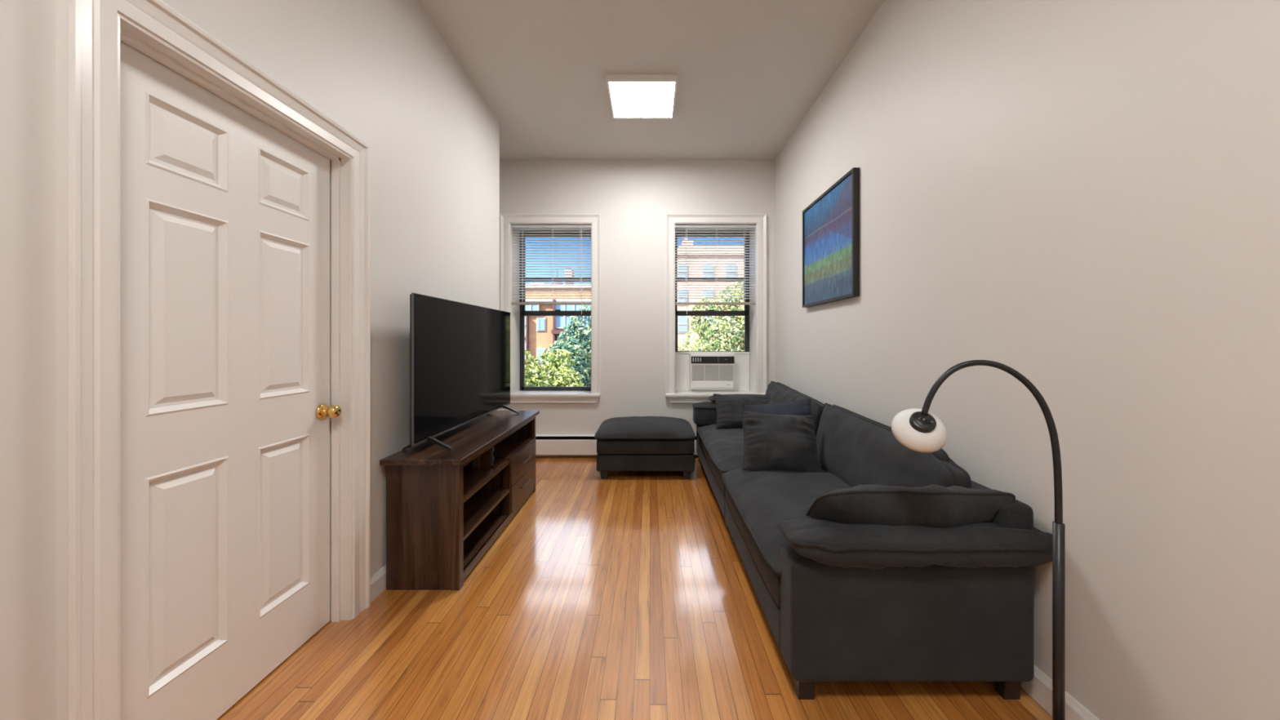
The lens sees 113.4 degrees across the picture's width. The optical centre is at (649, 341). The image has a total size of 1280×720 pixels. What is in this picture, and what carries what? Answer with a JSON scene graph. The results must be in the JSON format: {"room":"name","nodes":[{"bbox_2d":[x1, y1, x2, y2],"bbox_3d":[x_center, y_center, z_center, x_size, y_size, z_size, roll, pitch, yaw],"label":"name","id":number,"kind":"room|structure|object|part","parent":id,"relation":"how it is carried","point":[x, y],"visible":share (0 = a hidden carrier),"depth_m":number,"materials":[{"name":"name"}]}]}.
{"room":"living room","nodes":[
{"label":"living room","id":0,"kind":"room"},
{"bbox_2d":[0,0,499,719],"bbox_3d":[-1.625,-0.355,1.055,0.590,3.170,5.310,0,0,0],"label":"wall","id":1,"kind":"structure","parent":0,"point":[381,70],"depth_m":1.67,"materials":[{"name":"paint"}]},
{"bbox_2d":[56,0,370,719],"bbox_3d":[-1.394,0.161,1.448,0.192,2.139,1.015,0,0,0],"label":"door","id":2,"kind":"structure","parent":1,"relation":"in","point":[213,223],"depth_m":1.28,"materials":[{"name":"paint"}]},
{"bbox_3d":[-1.415,-0.594,1.280,0.037,0.203,0.230,0,0,0],"label":"panel","id":3,"kind":"part","parent":2,"relation":"part of","materials":[{"name":"paint"}]},
{"bbox_3d":[-1.415,-0.094,1.280,0.037,0.608,0.230,0,0,0],"label":"panel","id":4,"kind":"part","parent":2,"relation":"part of","materials":[{"name":"paint"}]},
{"bbox_3d":[-1.415,0.688,1.280,0.037,0.615,0.230,0,0,0],"label":"panel","id":5,"kind":"part","parent":2,"relation":"part of","materials":[{"name":"paint"}]},
{"bbox_3d":[-1.415,-0.594,1.613,0.037,0.203,0.227,0,0,0],"label":"panel","id":6,"kind":"part","parent":2,"relation":"part of","materials":[{"name":"paint"}]},
{"bbox_3d":[-1.415,-0.094,1.613,0.037,0.608,0.227,0,0,0],"label":"panel","id":7,"kind":"part","parent":2,"relation":"part of","materials":[{"name":"paint"}]},
{"bbox_3d":[-1.415,0.688,1.613,0.037,0.615,0.227,0,0,0],"label":"panel","id":8,"kind":"part","parent":2,"relation":"part of","materials":[{"name":"paint"}]},
{"bbox_3d":[-1.363,0.300,1.793,0.073,0.070,0.070,0,0,0],"label":"knob","id":9,"kind":"part","parent":2,"relation":"part of","materials":[{"name":"gold metal"}]},
{"bbox_2d":[370,564,386,602],"bbox_3d":[-1.322,1.177,2.834,0.016,0.105,1.752,0,0,0],"label":"baseboard","id":10,"kind":"structure","parent":1,"relation":"attached to","point":[378,581],"depth_m":2.03,"materials":[{"name":"paint"}]},
{"bbox_2d":[216,456,1052,719],"bbox_3d":[-0.250,1.290,1.565,3.700,0.120,6.730,0,0,0],"label":"floor","id":11,"kind":"structure","parent":0,"point":[626,595],"depth_m":1.70,"materials":[{"name":"brown wood"}]},
{"bbox_2d":[379,410,539,590],"bbox_3d":[-1.115,0.902,2.764,0.394,0.655,1.457,0,0,0],"label":"media console","id":12,"kind":"object","parent":11,"relation":"on","point":[446,508],"visible":0.99,"depth_m":2.09,"materials":[{"name":"brown wood"}]},
{"bbox_3d":[-1.123,0.916,2.095,0.365,0.628,0.044,0,0,0],"label":"panel","id":13,"kind":"part","parent":12,"relation":"part of","materials":[{"name":"brown wood"}]},
{"bbox_2d":[402,293,519,449],"bbox_3d":[-1.174,0.165,2.817,0.264,0.818,1.426,0,0,0],"label":"television","id":14,"kind":"object","parent":12,"relation":"on","point":[460,353],"visible":1,"depth_m":2.50,"materials":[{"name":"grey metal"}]},
{"bbox_2d":[463,488,509,540],"bbox_3d":[-1.125,1.004,2.467,0.359,0.020,0.736,0,0,0],"label":"shelf","id":15,"kind":"object","parent":12,"relation":"attached to","point":[482,503],"depth_m":2.54,"materials":[{"name":"brown wood"}]},
{"bbox_2d":[463,460,509,502],"bbox_3d":[-1.125,0.812,2.472,0.359,0.020,0.746,0,0,0],"label":"shelf","id":16,"kind":"object","parent":12,"relation":"attached to","point":[475,476],"depth_m":2.53,"materials":[{"name":"brown wood"}]},
{"bbox_2d":[463,486,533,580],"bbox_3d":[-1.123,1.191,2.766,0.363,0.042,1.334,0,0,0],"label":"shelf","id":17,"kind":"object","parent":12,"relation":"attached to","point":[482,538],"depth_m":2.55,"materials":[{"name":"brown wood"}]},
{"bbox_3d":[-0.952,0.617,2.768,0.021,0.030,1.303,0,0,0],"label":"rail","id":18,"kind":"part","parent":12,"relation":"part of","materials":[{"name":"brown wood"}]},
{"bbox_3d":[-1.123,0.800,3.127,0.363,0.020,0.587,0,0,0],"label":"drawer","id":19,"kind":"part","parent":12,"relation":"part of","materials":[{"name":"brown wood"}]},
{"bbox_3d":[-1.123,0.916,3.439,0.365,0.628,0.039,0,0,0],"label":"panel","id":20,"kind":"part","parent":12,"relation":"part of","materials":[{"name":"brown wood"}]},
{"bbox_3d":[-1.107,1.081,3.138,0.337,0.174,0.558,0,0,0],"label":"drawer","id":21,"kind":"part","parent":12,"relation":"part of","materials":[{"name":"brown wood"}]},
{"bbox_3d":[-1.107,0.900,3.138,0.337,0.175,0.558,0,0,0],"label":"drawer","id":22,"kind":"part","parent":12,"relation":"part of","materials":[{"name":"brown wood"}]},
{"bbox_2d":[594,416,695,479],"bbox_3d":[-0.043,0.987,4.030,0.916,0.486,0.702,0,0,0],"label":"ottoman","id":23,"kind":"object","parent":11,"relation":"on","point":[630,443],"visible":1,"depth_m":3.72,"materials":[{"name":"grey fabric"}]},
{"bbox_3d":[-0.410,1.191,3.780,0.070,0.078,0.060,0,0,0],"label":"leg","id":24,"kind":"part","parent":23,"relation":"part of","materials":[{"name":"black plastic"}]},
{"bbox_2d":[595,416,694,439],"bbox_3d":[-0.043,0.809,4.030,0.901,0.130,0.687,0,0,0],"label":"cushion","id":25,"kind":"object","parent":23,"relation":"on","point":[630,428],"depth_m":3.75,"materials":[{"name":"grey fabric"}]},
{"bbox_3d":[0.330,1.191,3.780,0.070,0.078,0.060,0,0,0],"label":"leg","id":26,"kind":"part","parent":23,"relation":"part of","materials":[{"name":"black plastic"}]},
{"bbox_2d":[692,381,1052,699],"bbox_3d":[0.889,0.806,2.846,0.946,0.849,3.020,0,0,-1],"label":"sofa","id":27,"kind":"object","parent":11,"relation":"on","point":[839,602],"visible":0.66,"depth_m":1.41,"materials":[{"name":"grey fabric"}]},
{"bbox_3d":[0.889,0.947,4.237,0.822,0.413,0.215,0,0,0],"label":"armrest","id":28,"kind":"part","parent":27,"relation":"part of","materials":[{"name":"grey fabric"}]},
{"bbox_2d":[693,401,716,425],"bbox_3d":[0.880,0.726,4.225,0.880,0.238,0.234,0,0,0],"label":"cushion","id":29,"kind":"object","parent":27,"relation":"on","point":[704,413],"depth_m":4.11,"materials":[{"name":"grey fabric"}]},
{"bbox_2d":[697,424,743,473],"bbox_3d":[0.825,0.815,3.415,0.748,0.131,1.420,0,0,0],"label":"seat cushion","id":30,"kind":"object","parent":27,"relation":"on","point":[725,446],"depth_m":3.17,"materials":[{"name":"grey fabric"}]},
{"bbox_2d":[707,394,764,402],"bbox_3d":[0.930,0.581,4.245,0.665,0.093,0.248,0,0,0],"label":"bolster cushion","id":31,"kind":"object","parent":27,"relation":"on","point":[711,397],"visible":0.26,"depth_m":4.21,"materials":[{"name":"grey fabric"}]},
{"bbox_2d":[713,393,768,429],"bbox_3d":[0.865,0.641,3.795,0.572,0.315,0.244,0,0,0],"label":"throw cushion","id":32,"kind":"object","parent":27,"relation":"on","point":[728,407],"visible":0.49,"depth_m":3.75,"materials":[{"name":"grey fabric"}]},
{"bbox_2d":[740,410,822,472],"bbox_3d":[0.789,0.612,2.549,0.476,0.341,0.259,0,0,6],"label":"throw cushion","id":33,"kind":"object","parent":27,"relation":"on","point":[771,442],"visible":0.95,"depth_m":2.49,"materials":[{"name":"grey fabric"}]},
{"bbox_2d":[742,398,821,466],"bbox_3d":[0.864,0.616,2.798,0.501,0.455,0.241,0,0,17],"label":"throw cushion","id":34,"kind":"object","parent":27,"relation":"on","point":[798,407],"visible":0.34,"depth_m":2.83,"materials":[{"name":"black fabric"}]},
{"bbox_2d":[724,468,851,576],"bbox_3d":[0.825,0.809,2.100,0.748,0.125,1.186,0,0,0],"label":"seat cushion","id":35,"kind":"object","parent":27,"relation":"on","point":[763,499],"depth_m":2.07,"materials":[{"name":"grey fabric"}]},
{"bbox_2d":[764,382,823,436],"bbox_3d":[1.132,0.618,3.480,0.228,0.460,1.203,0,0,0],"label":"cushion","id":36,"kind":"object","parent":27,"relation":"on","point":[776,392],"depth_m":3.39,"materials":[{"name":"grey fabric"}]},
{"bbox_3d":[0.537,1.191,1.462,0.055,0.078,0.055,0,0,0],"label":"leg","id":37,"kind":"part","parent":27,"relation":"part of","materials":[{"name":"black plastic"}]},
{"bbox_2d":[815,404,967,488],"bbox_3d":[1.138,0.629,2.208,0.202,0.421,1.232,0,0,0],"label":"cushion","id":38,"kind":"object","parent":27,"relation":"on","point":[855,449],"depth_m":2.05,"materials":[{"name":"grey fabric"}]},
{"bbox_3d":[0.889,0.948,1.482,0.822,0.411,0.155,0,0,0],"label":"armrest","id":39,"kind":"part","parent":27,"relation":"part of","materials":[{"name":"grey fabric"}]},
{"bbox_2d":[804,484,1015,528],"bbox_3d":[0.925,0.641,1.548,0.710,0.271,0.269,0,0,0],"label":"bolster cushion","id":40,"kind":"object","parent":27,"relation":"on","point":[935,506],"visible":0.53,"depth_m":1.43,"materials":[{"name":"grey fabric"}]},
{"bbox_2d":[781,515,1052,568],"bbox_3d":[0.930,0.692,1.462,0.915,0.140,0.224,0,0,0],"label":"cushion","id":41,"kind":"object","parent":27,"relation":"on","point":[999,543],"depth_m":1.37,"materials":[{"name":"grey fabric"}]},
{"bbox_3d":[1.258,0.795,2.061,0.115,0.470,1.271,0,0,0],"label":"frame","id":42,"kind":"part","parent":27,"relation":"part of","materials":[{"name":"grey fabric"}]},
{"bbox_3d":[1.242,1.191,1.462,0.055,0.078,0.055,0,0,0],"label":"leg","id":43,"kind":"part","parent":27,"relation":"part of","materials":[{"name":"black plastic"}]},
{"bbox_2d":[890,360,1065,719],"bbox_3d":[1.008,0.642,1.233,0.517,1.177,0.237,0,0,32],"label":"arc floor lamp","id":44,"kind":"object","parent":11,"relation":"on","point":[919,430],"visible":1,"depth_m":1.17,"materials":[{"name":"black metal"}]},
{"bbox_3d":[0.821,0.269,1.279,0.145,0.119,0.116,0,0,0],"label":"lamp shade","id":45,"kind":"part","parent":44,"relation":"part of","materials":[{"name":"white glass"}]},
{"bbox_2d":[499,159,775,456],"bbox_3d":[-0.292,-0.355,4.690,3.256,3.170,0.420,0,0,0],"label":"wall","id":46,"kind":"structure","parent":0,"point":[633,198],"depth_m":4.48,"materials":[{"name":"paint"}]},
{"bbox_2d":[500,213,600,404],"bbox_3d":[-1.056,-0.344,4.659,1.065,2.017,0.473,0,0,0],"label":"window","id":47,"kind":"structure","parent":46,"relation":"attached to","point":[520,393],"depth_m":4.46,"materials":[{"name":"paint"}]},
{"bbox_3d":[-1.056,0.570,4.616,1.065,0.030,0.388,0,0,0],"label":"sill","id":48,"kind":"part","parent":47,"relation":"part of","materials":[{"name":"paint"}]},
{"bbox_3d":[-1.056,-0.351,4.843,0.863,1.829,0.105,0,0,0],"label":"frame","id":49,"kind":"part","parent":47,"relation":"part of","materials":[{"name":"grey"}]},
{"bbox_3d":[-1.056,0.104,4.811,0.823,0.909,0.031,0,0,0],"label":"sash","id":50,"kind":"part","parent":47,"relation":"part of","materials":[{"name":"grey metal"}]},
{"bbox_3d":[-1.056,-0.772,4.848,0.823,0.935,0.031,0,0,0],"label":"sash","id":51,"kind":"part","parent":47,"relation":"part of","materials":[{"name":"grey"}]},
{"bbox_3d":[-1.056,-0.715,4.878,0.823,0.040,0.020,0,0,0],"label":"storm rail","id":52,"kind":"part","parent":47,"relation":"part of","materials":[{"name":"grey"}]},
{"bbox_2d":[511,223,591,314],"bbox_3d":[-1.056,-0.774,4.509,0.863,0.968,0.044,0,0,0],"label":"window blind","id":53,"kind":"object","parent":46,"relation":"attached to","point":[513,225],"visible":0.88,"depth_m":4.51,"materials":[{"name":"white plastic"}]},
{"bbox_3d":[-1.365,-0.823,4.514,0.014,0.805,0.032,0,0,0],"label":"ladder cord","id":54,"kind":"part","parent":53,"relation":"part of","materials":[{"name":"white fabric"}]},
{"bbox_3d":[-1.056,-0.406,4.515,0.853,0.028,0.028,0,0,0],"label":"rail","id":55,"kind":"part","parent":53,"relation":"part of","materials":[{"name":"beige"}]},
{"bbox_3d":[-1.042,-0.823,4.514,0.014,0.805,0.032,0,0,0],"label":"ladder cord","id":56,"kind":"part","parent":53,"relation":"part of","materials":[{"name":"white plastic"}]},
{"bbox_3d":[-0.744,-0.823,4.514,0.014,0.805,0.032,0,0,0],"label":"ladder cord","id":57,"kind":"part","parent":53,"relation":"part of","materials":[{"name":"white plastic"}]},
{"bbox_3d":[-0.730,-0.755,4.490,0.004,0.930,0.006,0,0,0],"label":"tilt cord","id":58,"kind":"part","parent":53,"relation":"part of","materials":[{"name":"white fabric"}]},
{"bbox_2d":[535,434,697,455],"bbox_3d":[-0.229,1.101,4.444,3.090,0.222,0.072,0,0,0],"label":"baseboard heater","id":59,"kind":"object","parent":46,"relation":"attached to","point":[545,444],"visible":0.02,"depth_m":4.41,"materials":[{"name":"white metal"}]},
{"bbox_3d":[-0.227,1.103,4.478,3.086,0.215,0.004,0,0,0],"label":"plate","id":60,"kind":"part","parent":59,"relation":"part of","materials":[{"name":"black"}]},
{"bbox_2d":[675,223,755,314],"bbox_3d":[0.702,-0.774,4.509,0.869,0.968,0.044,0,0,0],"label":"window blind","id":61,"kind":"object","parent":46,"relation":"attached to","point":[677,225],"visible":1,"depth_m":4.51,"materials":[{"name":"white plastic"}]},
{"bbox_3d":[0.395,-0.755,4.490,0.004,0.930,0.006,0,0,0],"label":"tilt cord","id":62,"kind":"part","parent":61,"relation":"part of","materials":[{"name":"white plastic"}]},
{"bbox_3d":[0.702,-0.406,4.515,0.859,0.028,0.028,0,0,0],"label":"rail","id":63,"kind":"part","parent":61,"relation":"part of","materials":[{"name":"beige"}]},
{"bbox_3d":[0.716,-0.823,4.514,0.014,0.805,0.032,0,0,0],"label":"ladder cord","id":64,"kind":"part","parent":61,"relation":"part of","materials":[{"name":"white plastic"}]},
{"bbox_2d":[665,213,766,404],"bbox_3d":[0.702,-0.344,4.659,1.071,2.017,0.473,0,0,0],"label":"window","id":65,"kind":"structure","parent":46,"relation":"attached to","point":[755,316],"depth_m":4.46,"materials":[{"name":"paint"}]},
{"bbox_3d":[0.702,-0.772,4.848,0.829,0.935,0.031,0,0,0],"label":"sash","id":66,"kind":"part","parent":65,"relation":"part of","materials":[{"name":"grey"}]},
{"bbox_3d":[0.702,-0.715,4.878,0.829,0.040,0.020,0,0,0],"label":"storm rail","id":67,"kind":"part","parent":65,"relation":"part of","materials":[{"name":"grey"}]},
{"bbox_3d":[0.702,-0.111,4.811,0.829,0.478,0.031,0,0,0],"label":"sash","id":68,"kind":"part","parent":65,"relation":"part of","materials":[{"name":"grey"}]},
{"bbox_2d":[675,351,749,391],"bbox_3d":[0.702,0.341,4.853,0.857,0.445,0.394,0,0,0],"label":"air conditioner","id":69,"kind":"object","parent":65,"relation":"on","point":[694,371],"visible":0.94,"depth_m":4.68,"materials":[{"name":"white plastic"}]},
{"bbox_3d":[0.361,0.341,4.782,0.176,0.442,0.035,0,0,0],"label":"panel","id":70,"kind":"part","parent":69,"relation":"part of","materials":[{"name":"white plastic"}]},
{"bbox_3d":[0.695,0.132,4.772,0.528,0.027,0.035,0,0,0],"label":"mounting rail","id":71,"kind":"part","parent":69,"relation":"part of","materials":[{"name":"white plastic"}]},
{"bbox_2d":[688,387,734,391],"bbox_3d":[0.695,0.546,4.760,0.508,0.033,0.080,0,0,0],"label":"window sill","id":72,"kind":"structure","parent":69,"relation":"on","point":[690,389],"depth_m":4.72,"materials":[{"name":"white plastic"}]},
{"bbox_2d":[690,363,734,382],"bbox_3d":[0.695,0.347,4.677,0.484,0.205,0.026,0,0,0],"label":"grille","id":73,"kind":"object","parent":69,"relation":"attached to","point":[700,372],"depth_m":4.67,"materials":[{"name":"white plastic"}]},
{"bbox_3d":[0.696,0.207,4.664,0.478,0.078,0.012,0,0,0],"label":"control panel","id":74,"kind":"part","parent":69,"relation":"part of","materials":[{"name":"black plastic"}]},
{"bbox_3d":[1.036,0.341,4.782,0.189,0.442,0.035,0,0,0],"label":"panel","id":75,"kind":"part","parent":69,"relation":"part of","materials":[{"name":"white plastic"}]},
{"bbox_3d":[0.702,-0.351,4.843,0.869,1.829,0.105,0,0,0],"label":"frame","id":76,"kind":"part","parent":65,"relation":"part of","materials":[{"name":"grey"}]},
{"bbox_3d":[0.702,0.570,4.616,1.071,0.030,0.388,0,0,0],"label":"sill","id":77,"kind":"part","parent":65,"relation":"part of","materials":[{"name":"paint"}]},
{"bbox_2d":[416,0,884,159],"bbox_3d":[-0.250,-2.015,1.565,3.700,0.150,6.730,0,0,0],"label":"ceiling","id":78,"kind":"structure","parent":0,"point":[749,73],"depth_m":2.91,"materials":[{"name":"paint"}]},
{"bbox_2d":[606,74,677,118],"bbox_3d":[-0.059,-1.917,3.315,0.518,0.045,0.520,0,0,0],"label":"ceiling light","id":79,"kind":"object","parent":78,"relation":"attached to","point":[630,95],"visible":1,"depth_m":3.23,"materials":[{"name":"white plastic"}]},
{"bbox_2d":[775,0,1279,719],"bbox_3d":[1.411,-0.355,1.565,0.150,3.170,6.730,0,0,0],"label":"wall","id":80,"kind":"structure","parent":0,"point":[1081,198],"depth_m":1.25,"materials":[{"name":"paint"}]},
{"bbox_2d":[802,167,859,307],"bbox_3d":[1.315,-0.698,3.126,0.039,0.820,0.898,0,0,0],"label":"framed painting","id":81,"kind":"object","parent":80,"relation":"attached to","point":[831,223],"visible":1,"depth_m":3.01,"materials":[{"name":"multicoloured paint"}]},
{"bbox_2d":[1021,665,1099,719],"bbox_3d":[1.328,1.177,1.440,0.016,0.105,6.080,0,0,0],"label":"baseboard","id":82,"kind":"structure","parent":80,"relation":"attached to","point":[1040,688],"depth_m":1.39,"materials":[{"name":"paint"}]},
{"label":"outside","id":83,"kind":"structure","parent":0,"visible":0},
{"bbox_3d":[0.000,8.880,47.700,120.000,0.300,84.600,0,0,0],"label":"ground","id":84,"kind":"structure","parent":83,"visible":0},
{"bbox_2d":[524,348,583,386],"bbox_3d":[-3.009,4.451,10.986,2.849,8.580,2.445,0,0,0],"label":"leafy tree","id":85,"kind":"object","parent":84,"relation":"on","point":[536,375],"visible":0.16,"depth_m":10.88,"materials":[{"name":"green plant"}]},
{"bbox_2d":[524,267,591,367],"bbox_3d":[-10.293,1.833,30.550,19.814,13.794,8.900,0,0,0],"label":"brick building","id":86,"kind":"structure","parent":84,"relation":"on","point":[540,331],"depth_m":27.00,"materials":[{"name":"brick"}]},
{"bbox_3d":[-6.986,0.921,26.910,0.471,0.814,0.060,0,0,0],"label":"pane","id":87,"kind":"part","parent":86,"relation":"part of","materials":[{"name":"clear glass"}]},
{"bbox_3d":[-6.986,-1.082,26.910,0.471,0.750,0.060,0,0,0],"label":"pane","id":88,"kind":"part","parent":86,"relation":"part of","materials":[{"name":"clear glass"}]},
{"bbox_3d":[-5.754,3.036,26.600,4.221,11.387,1.000,0,0,0],"label":"balcony trim","id":89,"kind":"part","parent":86,"relation":"part of","materials":[{"name":"orange brick"}]},
{"bbox_2d":[552,270,563,284],"bbox_3d":[-6.171,-4.207,28.000,0.840,1.200,0.840,0,0,0],"label":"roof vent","id":90,"kind":"object","parent":86,"relation":"attached to","point":[557,270],"depth_m":27.70,"materials":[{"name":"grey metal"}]},
{"bbox_3d":[-10.293,-3.083,26.925,19.814,1.109,0.550,0,0,0],"label":"cornice","id":91,"kind":"part","parent":86,"relation":"part of","materials":[{"name":"stone"}]},
{"bbox_2d":[540,305,591,386],"bbox_3d":[-2.383,3.699,14.582,3.513,10.084,3.114,0,0,-33],"label":"leafy tree","id":92,"kind":"object","parent":84,"relation":"on","point":[581,352],"visible":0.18,"depth_m":14.00,"materials":[{"name":"green plant"}]},
{"bbox_2d":[677,328,702,351],"bbox_3d":[1.575,4.061,17.508,3.616,9.360,3.140,0,0,0],"label":"leafy tree","id":93,"kind":"object","parent":84,"relation":"on","point":[687,336],"visible":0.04,"depth_m":17.40,"materials":[{"name":"green plant"}]},
{"bbox_2d":[677,238,744,351],"bbox_3d":[8.784,1.052,29.410,14.632,15.356,9.180,0,0,0],"label":"brick building","id":94,"kind":"structure","parent":84,"relation":"on","point":[683,322],"depth_m":25.00,"materials":[{"name":"brick"}]},
{"bbox_3d":[1.944,-2.669,24.935,0.556,0.893,0.050,0,0,0],"label":"pane","id":95,"kind":"part","parent":94,"relation":"part of","materials":[{"name":"blue"}]},
{"bbox_3d":[1.944,-4.137,24.935,0.556,0.893,0.050,0,0,0],"label":"pane","id":96,"kind":"part","parent":94,"relation":"part of","materials":[{"name":"blue glass"}]},
{"bbox_3d":[1.944,-1.042,24.935,0.556,0.972,0.050,0,0,0],"label":"pane","id":97,"kind":"part","parent":94,"relation":"part of","materials":[{"name":"blue"}]},
{"bbox_3d":[3.452,-1.042,24.935,0.635,0.972,0.050,0,0,0],"label":"pane","id":98,"kind":"part","parent":94,"relation":"part of","materials":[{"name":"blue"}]},
{"bbox_3d":[3.452,-2.669,24.935,0.635,0.893,0.050,0,0,0],"label":"pane","id":99,"kind":"part","parent":94,"relation":"part of","materials":[{"name":"blue"}]},
{"bbox_3d":[3.452,-4.137,24.935,0.635,0.893,0.050,0,0,0],"label":"pane","id":100,"kind":"part","parent":94,"relation":"part of","materials":[{"name":"blue glass"}]},
{"bbox_3d":[4.802,-4.137,24.935,0.635,0.893,0.050,0,0,0],"label":"pane","id":101,"kind":"part","parent":94,"relation":"part of","materials":[{"name":"blue glass"}]},
{"bbox_2d":[689,281,744,351],"bbox_3d":[2.968,3.341,13.387,3.769,10.801,3.969,0,0,41],"label":"leafy tree","id":102,"kind":"object","parent":84,"relation":"on","point":[722,342],"visible":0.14,"depth_m":13.24,"materials":[{"name":"green plant"}]}
]}

